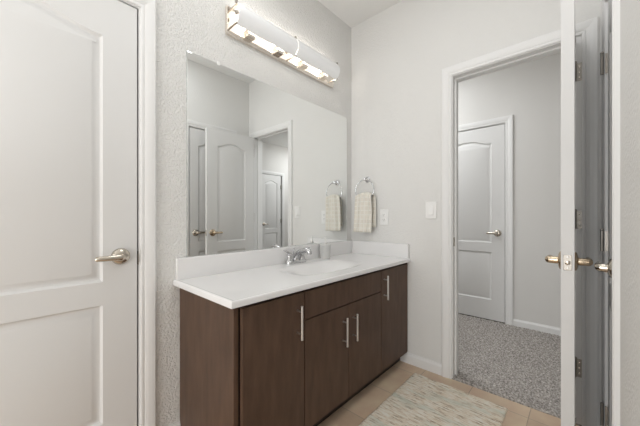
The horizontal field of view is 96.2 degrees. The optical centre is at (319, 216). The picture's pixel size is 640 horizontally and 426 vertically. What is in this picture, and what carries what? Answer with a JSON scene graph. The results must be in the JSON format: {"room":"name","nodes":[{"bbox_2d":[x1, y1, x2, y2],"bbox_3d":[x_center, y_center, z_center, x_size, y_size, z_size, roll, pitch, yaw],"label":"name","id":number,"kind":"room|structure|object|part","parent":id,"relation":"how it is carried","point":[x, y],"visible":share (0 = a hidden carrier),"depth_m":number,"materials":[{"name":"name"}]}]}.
{"room":"bathroom","nodes":[
{"label":"bathroom","id":0,"kind":"room"},
{"bbox_2d":[156,0,350,425],"bbox_3d":[-1.300,-0.273,0.873,0.120,2.744,4.538,0,0,42],"label":"wall","id":1,"kind":"structure","parent":0,"point":[197,27],"depth_m":1.45,"materials":[{"name":"white paint"}]},
{"bbox_2d":[0,0,136,425],"bbox_3d":[-1.079,0.076,1.013,0.088,2.027,0.762,0,0,42],"label":"door","id":2,"kind":"structure","parent":1,"relation":"in","point":[68,68],"depth_m":1.13,"materials":[{"name":"white paint"}]},
{"bbox_3d":[-1.099,-0.266,1.031,0.035,1.086,0.512,0,0,42],"label":"panel","id":3,"kind":"part","parent":2,"relation":"part of","materials":[{"name":"white paint"}]},
{"bbox_3d":[-1.099,0.624,1.031,0.035,0.501,0.512,0,0,42],"label":"panel","id":4,"kind":"part","parent":2,"relation":"part of","materials":[{"name":"white paint"}]},
{"bbox_3d":[-0.877,0.175,1.201,0.043,0.029,0.108,0,0,42],"label":"lever","id":5,"kind":"part","parent":2,"relation":"part of","materials":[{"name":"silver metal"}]},
{"bbox_2d":[118,0,155,425],"bbox_3d":[-1.123,0.043,1.054,0.136,2.113,0.910,0,0,42],"label":"door frame","id":6,"kind":"structure","parent":1,"relation":"attached to","point":[146,9],"depth_m":1.32,"materials":[{"name":"white paint"}]},
{"bbox_2d":[169,420,180,425],"bbox_3d":[-0.732,1.061,1.397,0.012,0.078,0.123,0,0,42],"label":"baseboard","id":7,"kind":"structure","parent":1,"relation":"attached to","point":[177,423],"depth_m":1.42,"materials":[{"name":"white paint"}]},
{"bbox_2d":[176,240,351,279],"bbox_3d":[-0.214,0.262,1.957,0.018,0.108,1.469,0,0,42],"label":"backsplash","id":8,"kind":"structure","parent":1,"relation":"attached to","point":[205,265],"depth_m":1.68,"materials":[{"name":"white stone"}]},
{"bbox_2d":[187,51,346,256],"bbox_3d":[-0.223,-0.323,1.955,0.010,1.061,1.343,0,0,42],"label":"wall mirror","id":9,"kind":"object","parent":1,"relation":"attached to","point":[267,164],"visible":1,"depth_m":1.77,"materials":[{"name":"grey mirror"}]},
{"bbox_2d":[225,0,339,87],"bbox_3d":[-0.185,-1.116,1.931,0.100,0.178,0.931,0,0,42],"label":"vanity light","id":10,"kind":"object","parent":1,"relation":"attached to","point":[245,26],"visible":1,"depth_m":1.82,"materials":[{"name":"white glass"}]},
{"bbox_2d":[245,29,254,40],"bbox_3d":[-0.413,-1.095,1.701,0.030,0.083,0.052,0,0,42],"label":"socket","id":11,"kind":"object","parent":10,"relation":"attached to","point":[249,34],"depth_m":1.69,"materials":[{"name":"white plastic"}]},
{"bbox_3d":[-0.307,-1.136,1.753,0.040,0.124,0.438,0,0,42],"label":"lamp shade","id":12,"kind":"part","parent":10,"relation":"part of","materials":[{"name":"white glass"}]},
{"bbox_2d":[275,46,283,55],"bbox_3d":[-0.265,-1.095,1.864,0.030,0.083,0.052,0,0,42],"label":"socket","id":13,"kind":"object","parent":10,"relation":"attached to","point":[279,51],"depth_m":1.85,"materials":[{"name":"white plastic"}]},
{"bbox_2d":[300,60,307,68],"bbox_3d":[-0.112,-1.095,2.030,0.030,0.083,0.052,0,0,42],"label":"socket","id":14,"kind":"object","parent":10,"relation":"attached to","point":[303,63],"depth_m":2.02,"materials":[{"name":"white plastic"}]},
{"bbox_3d":[-0.006,-1.136,2.083,0.040,0.124,0.438,0,0,42],"label":"lamp shade","id":15,"kind":"part","parent":10,"relation":"part of","materials":[{"name":"white glass"}]},
{"bbox_2d":[321,72,327,79],"bbox_3d":[0.036,-1.095,2.193,0.030,0.083,0.052,0,0,42],"label":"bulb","id":16,"kind":"object","parent":10,"relation":"attached to","point":[324,75],"depth_m":2.18,"materials":[{"name":"white glass"}]},
{"bbox_2d":[318,0,401,27],"bbox_3d":[0.936,-1.695,1.041,4.820,0.100,7.800,0,0,42],"label":"ceiling","id":17,"kind":"structure","parent":0,"point":[351,12],"depth_m":2.27,"materials":[{"name":"white paint"}]},
{"bbox_2d":[318,361,578,425],"bbox_3d":[-0.676,1.125,0.300,1.812,0.050,4.533,0,0,42],"label":"floor","id":18,"kind":"structure","parent":0,"point":[357,409],"depth_m":1.70,"materials":[{"name":"beige tile"}]},
{"bbox_2d":[180,263,406,425],"bbox_3d":[-0.007,0.722,1.782,0.560,0.756,1.448,0,0,42],"label":"bathroom vanity","id":19,"kind":"object","parent":18,"relation":"on","point":[293,359],"visible":0.93,"depth_m":1.34,"materials":[{"name":"brown wood"}]},
{"bbox_3d":[-0.509,0.722,1.274,0.502,0.756,0.021,0,0,42],"label":"panel","id":20,"kind":"part","parent":19,"relation":"part of","materials":[{"name":"brown wood"}]},
{"bbox_3d":[-0.192,0.685,1.231,0.019,0.658,0.332,0,0,42],"label":"cabinet door","id":21,"kind":"part","parent":19,"relation":"part of","materials":[{"name":"brown wood"}]},
{"bbox_2d":[173,240,410,308],"bbox_3d":[-0.024,0.310,1.776,0.543,0.204,1.480,0,0,42],"label":"countertop","id":22,"kind":"structure","parent":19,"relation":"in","point":[232,280],"depth_m":1.59,"materials":[{"name":"white stone"}]},
{"bbox_2d":[283,247,311,264],"bbox_3d":[-0.151,0.259,1.919,0.184,0.112,0.184,0,0,-6],"label":"faucet","id":23,"kind":"object","parent":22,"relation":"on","point":[296,259],"visible":1,"depth_m":1.89,"materials":[{"name":"silver metal"}]},
{"bbox_3d":[-0.201,0.269,1.895,0.047,0.058,0.047,0,0,42],"label":"handle","id":24,"kind":"part","parent":23,"relation":"part of","materials":[{"name":"silver metal"}]},
{"bbox_3d":[-0.163,0.304,1.938,0.060,0.021,0.172,0,0,42],"label":"plate","id":25,"kind":"part","parent":23,"relation":"part of","materials":[{"name":"silver metal"}]},
{"bbox_3d":[-0.119,0.252,1.898,0.171,0.098,0.049,0,0,42],"label":"spout","id":26,"kind":"part","parent":23,"relation":"part of","materials":[{"name":"silver metal"}]},
{"bbox_2d":[320,237,330,258],"bbox_3d":[0.040,0.235,2.139,0.086,0.160,0.086,0,0,42],"label":"soap dispenser","id":27,"kind":"object","parent":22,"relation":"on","point":[325,249],"visible":1,"depth_m":2.11,"materials":[{"name":"white plastic"}]},
{"bbox_2d":[320,244,330,258],"bbox_3d":[0.040,0.261,2.139,0.086,0.108,0.086,0,0,42],"label":"bottle","id":28,"kind":"object","parent":27,"relation":"attached to","point":[325,249],"depth_m":2.11,"materials":[{"name":"white plastic"}]},
{"bbox_3d":[-0.081,0.483,1.294,0.011,0.154,0.012,0,0,-3],"label":"handle","id":29,"kind":"part","parent":19,"relation":"part of","materials":[{"name":"silver metal"}]},
{"bbox_3d":[0.038,0.753,1.484,0.019,0.521,0.342,0,0,42],"label":"cabinet door","id":30,"kind":"part","parent":19,"relation":"part of","materials":[{"name":"brown wood"}]},
{"bbox_3d":[0.156,0.421,1.612,0.019,0.131,0.690,0,0,42],"label":"drawer","id":31,"kind":"part","parent":19,"relation":"part of","materials":[{"name":"brown wood"}]},
{"bbox_3d":[0.148,0.626,1.545,0.011,0.155,0.012,0,0,-3],"label":"handle","id":32,"kind":"part","parent":19,"relation":"part of","materials":[{"name":"silver metal"}]},
{"bbox_3d":[0.210,0.625,1.614,0.011,0.151,0.012,0,0,-3],"label":"handle","id":33,"kind":"part","parent":19,"relation":"part of","materials":[{"name":"silver metal"}]},
{"bbox_3d":[0.272,0.753,1.740,0.019,0.521,0.345,0,0,42],"label":"cabinet door","id":34,"kind":"part","parent":19,"relation":"part of","materials":[{"name":"brown wood"}]},
{"bbox_3d":[0.443,0.467,1.869,0.011,0.156,0.012,0,0,-3],"label":"handle","id":35,"kind":"part","parent":19,"relation":"part of","materials":[{"name":"silver metal"}]},
{"bbox_3d":[0.518,0.685,2.009,0.019,0.658,0.374,0,0,42],"label":"cabinet door","id":36,"kind":"part","parent":19,"relation":"part of","materials":[{"name":"brown wood"}]},
{"bbox_2d":[359,373,507,425],"bbox_3d":[0.566,1.094,1.494,0.560,0.012,0.880,0,0,42],"label":"bath rug","id":37,"kind":"object","parent":18,"relation":"on","point":[420,400],"visible":1,"depth_m":1.62,"materials":[{"name":"beige fabric"}]},
{"bbox_2d":[351,0,601,425],"bbox_3d":[1.440,-0.273,1.526,4.670,2.744,0.120,0,0,42],"label":"wall","id":38,"kind":"structure","parent":0,"point":[399,54],"depth_m":2.11,"materials":[{"name":"white paint"}]},
{"bbox_2d":[355,177,373,197],"bbox_3d":[0.378,-0.225,2.373,0.184,0.209,0.060,0,0,42],"label":"towel ring","id":39,"kind":"object","parent":38,"relation":"attached to","point":[367,179],"visible":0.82,"depth_m":2.37,"materials":[{"name":"silver metal"}]},
{"bbox_2d":[353,192,375,232],"bbox_3d":[0.366,-0.032,2.357,0.188,0.328,0.060,0,0,42],"label":"hand towel","id":40,"kind":"object","parent":39,"relation":"hanging from","point":[365,206],"visible":1,"depth_m":2.33,"materials":[{"name":"fabric"}]},
{"bbox_2d":[380,209,387,224],"bbox_3d":[0.509,0.008,2.287,0.074,0.124,0.009,0,0,42],"label":"wall outlet","id":41,"kind":"object","parent":38,"relation":"attached to","point":[383,212],"visible":1,"depth_m":2.28,"materials":[{"name":"white plastic"}]},
{"bbox_2d":[400,352,441,375],"bbox_3d":[0.728,1.061,2.086,0.309,0.078,0.012,0,0,42],"label":"baseboard","id":42,"kind":"structure","parent":38,"relation":"attached to","point":[423,363],"depth_m":2.07,"materials":[{"name":"white paint"}]},
{"bbox_2d":[426,201,436,218],"bbox_3d":[0.785,-0.043,2.033,0.078,0.122,0.012,0,0,42],"label":"light switch","id":43,"kind":"object","parent":38,"relation":"attached to","point":[431,207],"visible":1,"depth_m":2.03,"materials":[{"name":"white plastic"}]},
{"bbox_2d":[442,16,598,425],"bbox_3d":[1.173,0.043,1.769,0.776,2.113,0.153,0,0,42],"label":"door frame","id":44,"kind":"structure","parent":38,"relation":"attached to","point":[548,44],"depth_m":1.51,"materials":[{"name":"white paint"}]},
{"bbox_2d":[575,356,581,377],"bbox_3d":[1.358,0.794,1.514,0.034,0.105,0.014,0,0,13],"label":"hinge","id":45,"kind":"object","parent":38,"relation":"attached to","point":[578,362],"visible":0.81,"depth_m":1.51,"materials":[{"name":"silver metal"}]},
{"bbox_2d":[575,61,581,81],"bbox_3d":[1.358,-0.766,1.514,0.034,0.105,0.014,0,0,13],"label":"hinge","id":46,"kind":"object","parent":38,"relation":"attached to","point":[578,66],"visible":0.85,"depth_m":1.51,"materials":[{"name":"silver metal"}]},
{"bbox_2d":[575,209,581,228],"bbox_3d":[1.358,0.014,1.514,0.034,0.105,0.014,0,0,13],"label":"hinge","id":47,"kind":"object","parent":38,"relation":"attached to","point":[578,214],"visible":0.84,"depth_m":1.51,"materials":[{"name":"silver metal"}]},
{"bbox_2d":[458,313,504,323],"bbox_3d":[2.463,1.129,2.715,4.820,0.042,3.267,0,0,42],"label":"subfloor","id":48,"kind":"structure","parent":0,"point":[458,313],"depth_m":3.11,"materials":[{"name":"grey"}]},
{"bbox_2d":[452,314,581,425],"bbox_3d":[2.420,1.095,2.690,4.550,0.021,3.163,0,0,42],"label":"floor","id":49,"kind":"structure","parent":48,"relation":"on","point":[516,364],"depth_m":2.14,"materials":[{"name":"grey carpet"}]},
{"bbox_2d":[458,52,560,327],"bbox_3d":[1.810,-0.273,3.060,3.150,2.744,0.120,0,0,42],"label":"wall","id":50,"kind":"structure","parent":0,"point":[530,91],"depth_m":2.76,"materials":[{"name":"white paint"}]},
{"bbox_2d":[458,124,504,322],"bbox_3d":[1.609,0.072,3.151,0.712,2.020,0.088,0,0,42],"label":"door","id":51,"kind":"structure","parent":50,"relation":"in","point":[481,152],"depth_m":3.06,"materials":[{"name":"white paint"}]},
{"bbox_3d":[1.627,-0.266,3.171,0.476,1.086,0.035,0,0,42],"label":"panel","id":52,"kind":"part","parent":51,"relation":"part of","materials":[{"name":"white paint"}]},
{"bbox_3d":[1.627,0.624,3.171,0.476,0.501,0.035,0,0,42],"label":"panel","id":53,"kind":"part","parent":51,"relation":"part of","materials":[{"name":"white paint"}]},
{"bbox_2d":[458,115,512,324],"bbox_3d":[1.649,0.043,3.195,0.858,2.113,0.136,0,0,42],"label":"door frame","id":54,"kind":"structure","parent":50,"relation":"attached to","point":[507,120],"depth_m":2.88,"materials":[{"name":"white paint"}]},
{"bbox_2d":[513,319,560,335],"bbox_3d":[2.428,1.061,2.406,1.356,0.078,0.012,0,0,42],"label":"baseboard","id":55,"kind":"structure","parent":50,"relation":"attached to","point":[519,323],"depth_m":2.73,"materials":[{"name":"white paint"}]},
{"bbox_2d":[620,0,639,425],"bbox_3d":[-0.049,-0.273,-0.268,0.120,2.744,4.538,0,0,42],"label":"wall","id":56,"kind":"structure","parent":0,"point":[629,9],"depth_m":0.69,"materials":[{"name":"white paint"}]},
{"bbox_2d":[545,0,592,425],"bbox_3d":[1.121,0.076,1.292,0.145,2.027,0.594,0,0,42],"label":"door","id":57,"kind":"structure","parent":56,"relation":"in","point":[568,261],"depth_m":1.08,"materials":[{"name":"white paint"}]},
{"bbox_3d":[0.964,0.175,1.193,0.043,0.029,0.108,0,0,42],"label":"lever","id":58,"kind":"part","parent":57,"relation":"part of","materials":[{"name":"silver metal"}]},
{"bbox_3d":[0.931,0.175,1.079,0.025,0.058,0.002,0,0,42],"label":"latch plate","id":59,"kind":"part","parent":57,"relation":"part of","materials":[{"name":"silver metal"}]},
{"bbox_3d":[1.040,0.175,1.125,0.043,0.029,0.108,0,0,42],"label":"lever","id":60,"kind":"part","parent":57,"relation":"part of","materials":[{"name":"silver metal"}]},
{"bbox_2d":[594,0,611,425],"bbox_3d":[1.101,0.076,1.094,0.088,2.027,0.490,0,0,42],"label":"door","id":61,"kind":"structure","parent":56,"relation":"in","point":[599,266],"depth_m":1.20,"materials":[{"name":"white paint"}]},
{"bbox_3d":[0.990,0.175,1.006,0.043,0.029,0.108,0,0,42],"label":"lever","id":62,"kind":"part","parent":61,"relation":"part of","materials":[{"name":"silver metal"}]},
{"bbox_3d":[1.117,-0.266,1.072,0.035,1.086,0.290,0,0,42],"label":"panel","id":63,"kind":"part","parent":61,"relation":"part of","materials":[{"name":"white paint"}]},
{"bbox_3d":[1.117,0.624,1.072,0.035,0.501,0.290,0,0,42],"label":"panel","id":64,"kind":"part","parent":61,"relation":"part of","materials":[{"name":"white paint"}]},
{"bbox_2d":[602,0,619,425],"bbox_3d":[1.141,0.043,1.049,0.136,2.113,0.626,0,0,42],"label":"door frame","id":65,"kind":"structure","parent":56,"relation":"attached to","point":[615,3],"depth_m":0.87,"materials":[{"name":"white paint"}]}
]}

